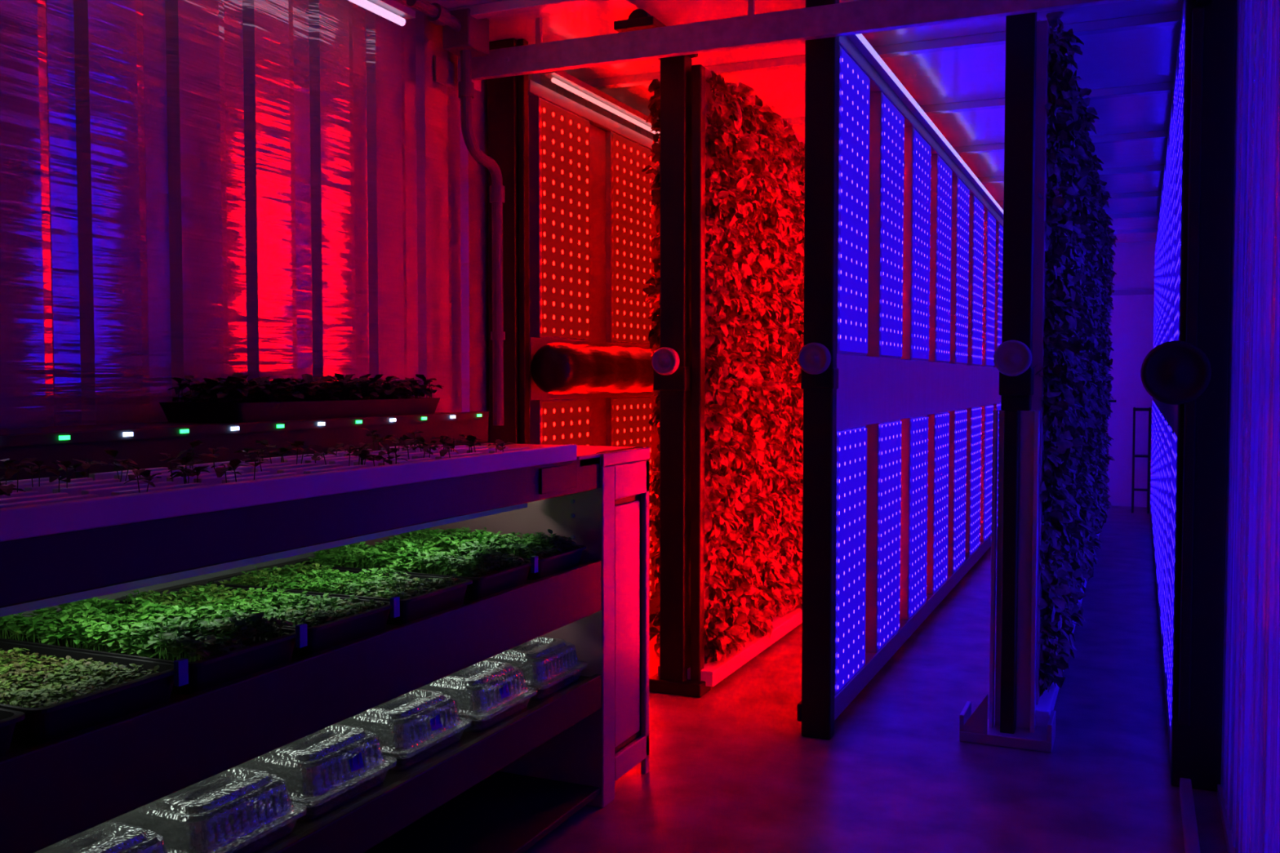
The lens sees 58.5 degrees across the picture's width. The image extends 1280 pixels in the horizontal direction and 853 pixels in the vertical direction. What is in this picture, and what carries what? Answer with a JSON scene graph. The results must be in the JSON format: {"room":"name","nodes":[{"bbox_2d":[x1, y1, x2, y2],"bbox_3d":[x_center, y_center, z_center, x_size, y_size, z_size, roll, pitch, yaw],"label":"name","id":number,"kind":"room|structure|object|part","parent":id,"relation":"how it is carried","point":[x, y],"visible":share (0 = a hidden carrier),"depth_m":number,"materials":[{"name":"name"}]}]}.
{"room":"indoor vertical farm","nodes":[
{"label":"indoor vertical farm","id":0,"kind":"room"},
{"bbox_2d":[0,0,658,443],"bbox_3d":[-0.010,-0.288,5.838,0.022,2.500,12.897,1,3,24],"label":"wall","id":1,"kind":"structure","parent":0,"point":[201,189],"depth_m":3.21,"materials":[{"name":"silver metal"}]},
{"bbox_2d":[434,55,454,88],"bbox_3d":[-0.709,-1.285,4.146,0.008,0.090,0.120,1,3,24],"label":"junction box","id":2,"kind":"object","parent":1,"relation":"attached to","point":[444,70],"visible":1,"depth_m":4.14,"materials":[{"name":"grey plastic"}]},
{"bbox_2d":[406,0,505,425],"bbox_3d":[-0.638,-0.724,4.022,0.110,1.460,0.568,1,3,24],"label":"conduit pipe","id":3,"kind":"object","parent":1,"relation":"attached to","point":[465,36],"visible":1,"depth_m":4.06,"materials":[{"name":"grey metal"}]},
{"bbox_2d":[401,0,1269,243],"bbox_3d":[1.273,-1.566,5.277,2.980,0.100,13.000,1,3,24],"label":"ceiling","id":4,"kind":"structure","parent":0,"point":[1148,55],"depth_m":4.78,"materials":[{"name":"white"}]},
{"bbox_2d":[347,0,415,26],"bbox_3d":[-1.095,-1.342,2.936,0.060,0.158,1.700,1,3,24],"label":"tube light","id":5,"kind":"object","parent":4,"relation":"attached to","point":[393,11],"visible":1,"depth_m":3.60,"materials":[{"name":"grey plastic"}]},
{"bbox_2d":[613,8,697,60],"bbox_3d":[0.064,-1.425,4.152,0.150,0.079,0.440,1,3,24],"label":"hanger","id":6,"kind":"object","parent":4,"relation":"attached to","point":[638,19],"visible":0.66,"depth_m":3.97,"materials":[{"name":"black metal"}]},
{"bbox_2d":[457,0,1212,92],"bbox_3d":[0.485,-1.337,3.720,2.470,0.230,0.100,1,3,24],"label":"cross beam","id":7,"kind":"structure","parent":4,"relation":"attached to","point":[861,16],"depth_m":3.75,"materials":[{"name":"metal"}]},
{"bbox_2d":[429,0,1267,235],"bbox_3d":[1.995,-1.565,6.906,2.720,0.035,7.460,1,3,24],"label":"ceiling beams","id":8,"kind":"structure","parent":4,"relation":"attached to","point":[504,7],"depth_m":4.68,"materials":[{"name":"white metal"}]},
{"bbox_2d":[524,506,1266,852],"bbox_3d":[1.273,1.032,5.383,2.980,0.100,13.000,1,3,24],"label":"floor","id":9,"kind":"structure","parent":0,"point":[732,769],"depth_m":3.58,"materials":[{"name":"concrete"}]},
{"bbox_2d":[0,411,649,852],"bbox_3d":[-0.945,0.554,2.364,0.895,1.100,2.830,1,3,24],"label":"shelving unit","id":10,"kind":"object","parent":9,"relation":"on","point":[503,788],"visible":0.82,"depth_m":2.34,"materials":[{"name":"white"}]},
{"bbox_2d":[0,708,25,757],"bbox_3d":[-1.144,0.419,1.558,0.550,0.067,0.276,1,3,24],"label":"tray","id":11,"kind":"object","parent":10,"relation":"in","point":[8,718],"visible":0.9,"depth_m":1.56,"materials":[{"name":"black plastic"}]},
{"bbox_2d":[0,480,98,508],"bbox_3d":[-1.066,0.097,1.628,0.468,0.078,0.476,1,3,24],"label":"tray","id":12,"kind":"object","parent":10,"relation":"in","point":[8,499],"visible":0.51,"depth_m":1.73,"materials":[{"name":"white plastic"}]},
{"bbox_2d":[0,640,188,746],"bbox_3d":[-1.028,0.406,1.818,0.555,0.070,0.276,1,3,24],"label":"tray","id":13,"kind":"object","parent":10,"relation":"in","point":[60,692],"visible":0.99,"depth_m":1.75,"materials":[{"name":"black plastic"}]},
{"bbox_2d":[34,820,167,852],"bbox_3d":[-1.024,0.696,1.828,0.552,0.121,0.278,1,3,24],"label":"plastic container","id":14,"kind":"object","parent":10,"relation":"in","point":[126,839],"visible":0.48,"depth_m":1.81,"materials":[{"name":"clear plastic"}]},
{"bbox_2d":[0,449,297,497],"bbox_3d":[-0.881,0.082,2.048,0.469,0.075,0.474,1,3,24],"label":"tray","id":15,"kind":"object","parent":10,"relation":"in","point":[116,482],"visible":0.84,"depth_m":2.01,"materials":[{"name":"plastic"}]},
{"bbox_2d":[0,596,307,694],"bbox_3d":[-0.914,0.379,2.078,0.555,0.103,0.276,1,3,24],"label":"tray","id":16,"kind":"object","parent":10,"relation":"in","point":[218,651],"visible":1,"depth_m":2.01,"materials":[{"name":"green plant"}]},
{"bbox_2d":[48,766,306,852],"bbox_3d":[-0.909,0.685,2.089,0.552,0.121,0.278,1,3,24],"label":"plastic container","id":17,"kind":"object","parent":10,"relation":"in","point":[192,819],"visible":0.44,"depth_m":1.98,"materials":[{"name":"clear plastic"}]},
{"bbox_2d":[0,412,488,447],"bbox_3d":[-1.042,0.016,2.362,0.012,0.020,2.790,1,3,24],"label":"strip light","id":18,"kind":"object","parent":10,"relation":"attached to","point":[110,435],"visible":1,"depth_m":2.55,"materials":[{"name":"black plastic"}]},
{"bbox_2d":[111,582,399,656],"bbox_3d":[-0.800,0.382,2.340,0.555,0.077,0.276,1,3,24],"label":"tray","id":19,"kind":"object","parent":10,"relation":"in","point":[331,621],"visible":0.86,"depth_m":2.31,"materials":[{"name":"green plant"}]},
{"bbox_2d":[197,724,396,821],"bbox_3d":[-0.801,0.674,2.352,0.552,0.121,0.278,1,3,24],"label":"plastic container","id":20,"kind":"object","parent":10,"relation":"in","point":[325,778],"visible":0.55,"depth_m":2.24,"materials":[{"name":"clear plastic"}]},
{"bbox_3d":[-0.801,0.654,2.351,0.552,0.080,0.278,1,3,24],"label":"lid","id":21,"kind":"part","parent":20,"relation":"part of","materials":[{"name":"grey plastic"}]},
{"bbox_2d":[159,372,444,423],"bbox_3d":[-0.903,-0.087,3.171,0.314,0.126,0.918,1,3,24],"label":"planter","id":22,"kind":"object","parent":10,"relation":"on","point":[260,399],"visible":1,"depth_m":2.95,"materials":[{"name":"black plastic"}]},
{"bbox_2d":[176,440,431,475],"bbox_3d":[-0.698,0.062,2.468,0.468,0.080,0.472,1,3,24],"label":"tray","id":23,"kind":"object","parent":10,"relation":"in","point":[303,464],"visible":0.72,"depth_m":2.44,"materials":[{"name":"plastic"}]},
{"bbox_2d":[208,560,472,625],"bbox_3d":[-0.684,0.370,2.611,0.550,0.079,0.276,1,3,24],"label":"tray","id":24,"kind":"object","parent":10,"relation":"in","point":[420,596],"visible":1,"depth_m":2.56,"materials":[{"name":"green plant"}]},
{"bbox_2d":[289,688,470,771],"bbox_3d":[-0.686,0.663,2.624,0.552,0.121,0.278,1,3,24],"label":"plastic container","id":25,"kind":"object","parent":10,"relation":"in","point":[411,743],"visible":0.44,"depth_m":2.52,"materials":[{"name":"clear plastic"}]},
{"bbox_3d":[-0.686,0.643,2.623,0.552,0.080,0.278,1,3,24],"label":"lid","id":26,"kind":"part","parent":25,"relation":"part of","materials":[{"name":"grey plastic"}]},
{"bbox_2d":[295,537,537,600],"bbox_3d":[-0.563,0.345,2.879,0.555,0.106,0.276,1,3,24],"label":"tray","id":27,"kind":"object","parent":10,"relation":"in","point":[490,573],"visible":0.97,"depth_m":2.81,"materials":[{"name":"green plant"}]},
{"bbox_2d":[322,427,529,459],"bbox_3d":[-0.517,0.046,2.882,0.468,0.077,0.483,1,3,24],"label":"tray","id":28,"kind":"object","parent":10,"relation":"in","point":[419,451],"visible":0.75,"depth_m":2.88,"materials":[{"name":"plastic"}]},
{"bbox_2d":[394,660,537,733],"bbox_3d":[-0.559,0.652,2.890,0.552,0.121,0.278,1,3,24],"label":"plastic container","id":29,"kind":"object","parent":10,"relation":"in","point":[487,704],"visible":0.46,"depth_m":2.78,"materials":[{"name":"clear plastic"}]},
{"bbox_3d":[-0.559,0.632,2.889,0.552,0.080,0.278,1,3,24],"label":"lid","id":30,"kind":"part","parent":29,"relation":"part of","materials":[{"name":"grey plastic"}]},
{"bbox_2d":[369,527,586,580],"bbox_3d":[-0.448,0.335,3.151,0.550,0.105,0.276,1,3,24],"label":"tray","id":31,"kind":"object","parent":10,"relation":"in","point":[556,554],"visible":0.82,"depth_m":3.08,"materials":[{"name":"green plant"}]},
{"bbox_2d":[440,636,587,700],"bbox_3d":[-0.443,0.641,3.161,0.552,0.121,0.278,1,3,24],"label":"plastic container","id":32,"kind":"object","parent":10,"relation":"in","point":[542,674],"visible":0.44,"depth_m":3.02,"materials":[{"name":"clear plastic"}]},
{"bbox_3d":[-0.443,0.621,3.160,0.552,0.080,0.278,1,3,24],"label":"lid","id":33,"kind":"part","parent":32,"relation":"part of","materials":[{"name":"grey plastic"}]},
{"bbox_2d":[487,38,529,444],"bbox_3d":[-0.502,-0.231,4.453,0.150,2.500,0.090,1,3,24],"label":"column","id":34,"kind":"structure","parent":9,"relation":"on","point":[508,113],"depth_m":4.39,"materials":[{"name":"black metal"}]},
{"bbox_2d":[528,70,660,615],"bbox_3d":[0.978,-0.350,7.739,0.130,2.410,7.020,1,3,24],"label":"light panel","id":35,"kind":"object","parent":9,"relation":"on","point":[592,226],"visible":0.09,"depth_m":5.05,"materials":[{"name":"silver metal"}]},
{"bbox_2d":[530,342,656,394],"bbox_3d":[-0.006,-0.258,5.226,0.205,0.205,1.765,1,3,24],"label":"flexible duct","id":36,"kind":"object","parent":35,"relation":"attached to","point":[556,368],"visible":0.55,"depth_m":4.61,"materials":[{"name":"black aluminium foil"}]},
{"bbox_2d":[648,54,711,697],"bbox_3d":[0.148,-0.187,4.356,0.220,2.420,0.130,1,3,24],"label":"end post","id":37,"kind":"object","parent":9,"relation":"on","point":[682,85],"visible":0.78,"depth_m":4.33,"materials":[{"name":"black metal"}]},
{"bbox_2d":[651,346,679,375],"bbox_3d":[0.101,-0.244,4.272,0.104,0.104,0.078,1,3,24],"label":"handle","id":38,"kind":"object","parent":37,"relation":"attached to","point":[665,361],"depth_m":4.24,"materials":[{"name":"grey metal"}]},
{"bbox_2d":[657,65,804,687],"bbox_3d":[1.542,-0.320,7.482,0.230,2.370,6.840,1,3,24],"label":"backing","id":39,"kind":"object","parent":9,"relation":"on","point":[713,673],"visible":0.18,"depth_m":4.59,"materials":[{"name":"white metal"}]},
{"bbox_2d":[641,78,660,657],"bbox_3d":[0.226,-0.219,4.863,0.186,2.398,0.923,1,3,24],"label":"leaves","id":40,"kind":"object","parent":39,"relation":"attached to","point":[654,105],"visible":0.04,"depth_m":4.50,"materials":[{"name":"green plant"}]},
{"bbox_2d":[703,70,789,663],"bbox_3d":[0.441,-0.221,4.755,0.193,2.393,0.911,1,3,24],"label":"leaves","id":41,"kind":"object","parent":39,"relation":"attached to","point":[731,141],"visible":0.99,"depth_m":4.66,"materials":[{"name":"green plant"}]},
{"bbox_2d":[760,118,804,617],"bbox_3d":[0.751,-0.244,5.481,0.186,2.398,0.923,1,3,24],"label":"leaves","id":42,"kind":"object","parent":39,"relation":"attached to","point":[788,508],"visible":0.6,"depth_m":5.33,"materials":[{"name":"green plant"}]},
{"bbox_2d":[797,0,1003,739],"bbox_3d":[2.042,-0.323,7.084,0.144,2.470,7.368,1,3,24],"label":"light panel","id":43,"kind":"object","parent":9,"relation":"on","point":[904,242],"visible":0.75,"depth_m":4.57,"materials":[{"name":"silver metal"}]},
{"bbox_3d":[0.576,-0.223,3.748,0.104,0.104,0.078,1,3,24],"label":"bumper knob","id":44,"kind":"part","parent":43,"relation":"part of","materials":[{"name":"grey plastic"}]},
{"bbox_3d":[0.597,-0.190,3.810,0.120,2.470,0.090,1,3,24],"label":"post","id":45,"kind":"part","parent":43,"relation":"part of","materials":[{"name":"black metal"}]},
{"bbox_2d":[959,694,1055,752],"bbox_3d":[1.229,0.961,3.816,0.290,0.170,0.180,1,3,24],"label":"foot","id":46,"kind":"object","parent":9,"relation":"on","point":[974,728],"visible":0.97,"depth_m":3.76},
{"bbox_2d":[988,409,1039,733],"bbox_3d":[1.248,0.480,3.810,0.145,1.070,0.060,1,3,24],"label":"channel","id":47,"kind":"object","parent":46,"relation":"on","point":[1029,437],"visible":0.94,"depth_m":3.81,"materials":[{"name":"white"}]},
{"bbox_2d":[999,12,1036,733],"bbox_3d":[1.234,-0.177,3.745,0.100,2.450,0.100,1,3,24],"label":"end post","id":48,"kind":"object","parent":46,"relation":"on","point":[1016,392],"visible":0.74,"depth_m":3.71,"materials":[{"name":"black metal"}]},
{"bbox_2d":[993,340,1031,376],"bbox_3d":[1.202,-0.220,3.682,0.116,0.116,0.078,1,3,24],"label":"handle","id":49,"kind":"object","parent":48,"relation":"attached to","point":[1011,357],"depth_m":3.65,"materials":[{"name":"grey plastic"}]},
{"bbox_2d":[1031,20,1100,727],"bbox_3d":[2.575,-0.289,6.737,0.160,2.370,6.380,1,3,24],"label":"backing","id":50,"kind":"object","parent":9,"relation":"on","point":[1045,704],"visible":0.14,"depth_m":3.85,"materials":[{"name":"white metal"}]},
{"bbox_2d":[1033,11,1089,697],"bbox_3d":[1.548,-0.249,4.223,0.185,2.450,0.906,1,3,24],"label":"leaves","id":51,"kind":"object","parent":50,"relation":"attached to","point":[1064,149],"visible":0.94,"depth_m":3.94,"materials":[{"name":"green plant"}]},
{"bbox_2d":[1063,86,1101,632],"bbox_3d":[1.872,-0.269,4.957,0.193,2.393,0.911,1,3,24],"label":"leaves","id":52,"kind":"object","parent":50,"relation":"attached to","point":[1081,394],"visible":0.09,"depth_m":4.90,"materials":[{"name":"green plant"}]},
{"bbox_2d":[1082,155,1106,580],"bbox_3d":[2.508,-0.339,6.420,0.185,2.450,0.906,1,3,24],"label":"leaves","id":53,"kind":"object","parent":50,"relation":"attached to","point":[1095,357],"visible":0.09,"depth_m":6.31,"materials":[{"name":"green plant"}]},
{"bbox_2d":[1089,176,1111,549],"bbox_3d":[2.833,-0.359,7.155,0.193,2.393,0.911,1,3,24],"label":"leaves","id":54,"kind":"object","parent":50,"relation":"attached to","point":[1105,195],"visible":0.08,"depth_m":7.12,"materials":[{"name":"green plant"}]},
{"bbox_2d":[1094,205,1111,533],"bbox_3d":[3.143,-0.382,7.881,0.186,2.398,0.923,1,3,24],"label":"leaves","id":55,"kind":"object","parent":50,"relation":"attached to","point":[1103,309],"visible":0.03,"depth_m":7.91,"materials":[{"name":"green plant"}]},
{"bbox_2d":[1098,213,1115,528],"bbox_3d":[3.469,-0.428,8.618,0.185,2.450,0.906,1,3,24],"label":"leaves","id":56,"kind":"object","parent":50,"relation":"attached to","point":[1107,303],"visible":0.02,"depth_m":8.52,"materials":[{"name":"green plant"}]},
{"bbox_2d":[1102,226,1118,508],"bbox_3d":[3.794,-0.448,9.352,0.193,2.393,0.911,1,3,24],"label":"leaves","id":57,"kind":"object","parent":50,"relation":"attached to","point":[1113,238],"visible":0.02,"depth_m":9.34,"materials":[{"name":"green plant"}]},
{"bbox_2d":[1131,407,1151,513],"bbox_3d":[4.587,0.300,10.457,0.150,0.953,0.418,1,3,24],"label":"folding stand","id":58,"kind":"object","parent":9,"relation":"on","point":[1135,409],"visible":1,"depth_m":10.33,"materials":[{"name":"black"}]},
{"bbox_2d":[1140,0,1236,791],"bbox_3d":[3.002,-0.312,6.567,0.233,2.490,7.548,1,3,24],"label":"light panel","id":59,"kind":"object","parent":9,"relation":"on","point":[1185,373],"visible":0.99,"depth_m":3.30,"materials":[{"name":"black metal"}]},
{"bbox_3d":[3.078,-0.278,6.703,0.060,2.350,7.240,1,3,24],"label":"frame","id":60,"kind":"part","parent":59,"relation":"part of","materials":[{"name":"silver metal"}]},
{"bbox_3d":[1.480,-0.149,3.160,0.175,0.175,0.078,1,3,24],"label":"bumper knob","id":61,"kind":"part","parent":59,"relation":"part of","materials":[{"name":"black plastic"}]},
{"bbox_3d":[1.633,-0.180,3.309,0.130,2.490,0.140,1,3,24],"label":"post","id":62,"kind":"part","parent":59,"relation":"part of","materials":[{"name":"black metal"}]},
{"bbox_2d":[1179,777,1200,852],"bbox_3d":[1.253,1.072,2.565,0.030,0.050,1.620,1,3,24],"label":"baseboard","id":63,"kind":"structure","parent":9,"relation":"on","point":[1191,840],"depth_m":3.02,"materials":[{"name":"silver metal"}]},
{"bbox_2d":[1217,0,1279,852],"bbox_3d":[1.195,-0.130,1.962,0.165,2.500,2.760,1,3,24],"label":"wall","id":64,"kind":"structure","parent":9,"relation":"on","point":[1254,465],"depth_m":2.54,"materials":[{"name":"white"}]},
{"bbox_2d":[1110,240,1155,289],"bbox_3d":[3.845,-0.506,11.213,2.880,2.500,0.050,1,3,24],"label":"wall","id":65,"kind":"structure","parent":0,"point":[1134,263],"depth_m":10.79,"materials":[{"name":"white paint"}]},
{"bbox_2d":[1106,288,1155,507],"bbox_3d":[4.622,-0.264,10.790,0.670,2.050,0.080,1,3,24],"label":"door","id":66,"kind":"structure","parent":65,"relation":"in","point":[1131,325],"depth_m":10.81,"materials":[{"name":"silver metal"}]}
]}

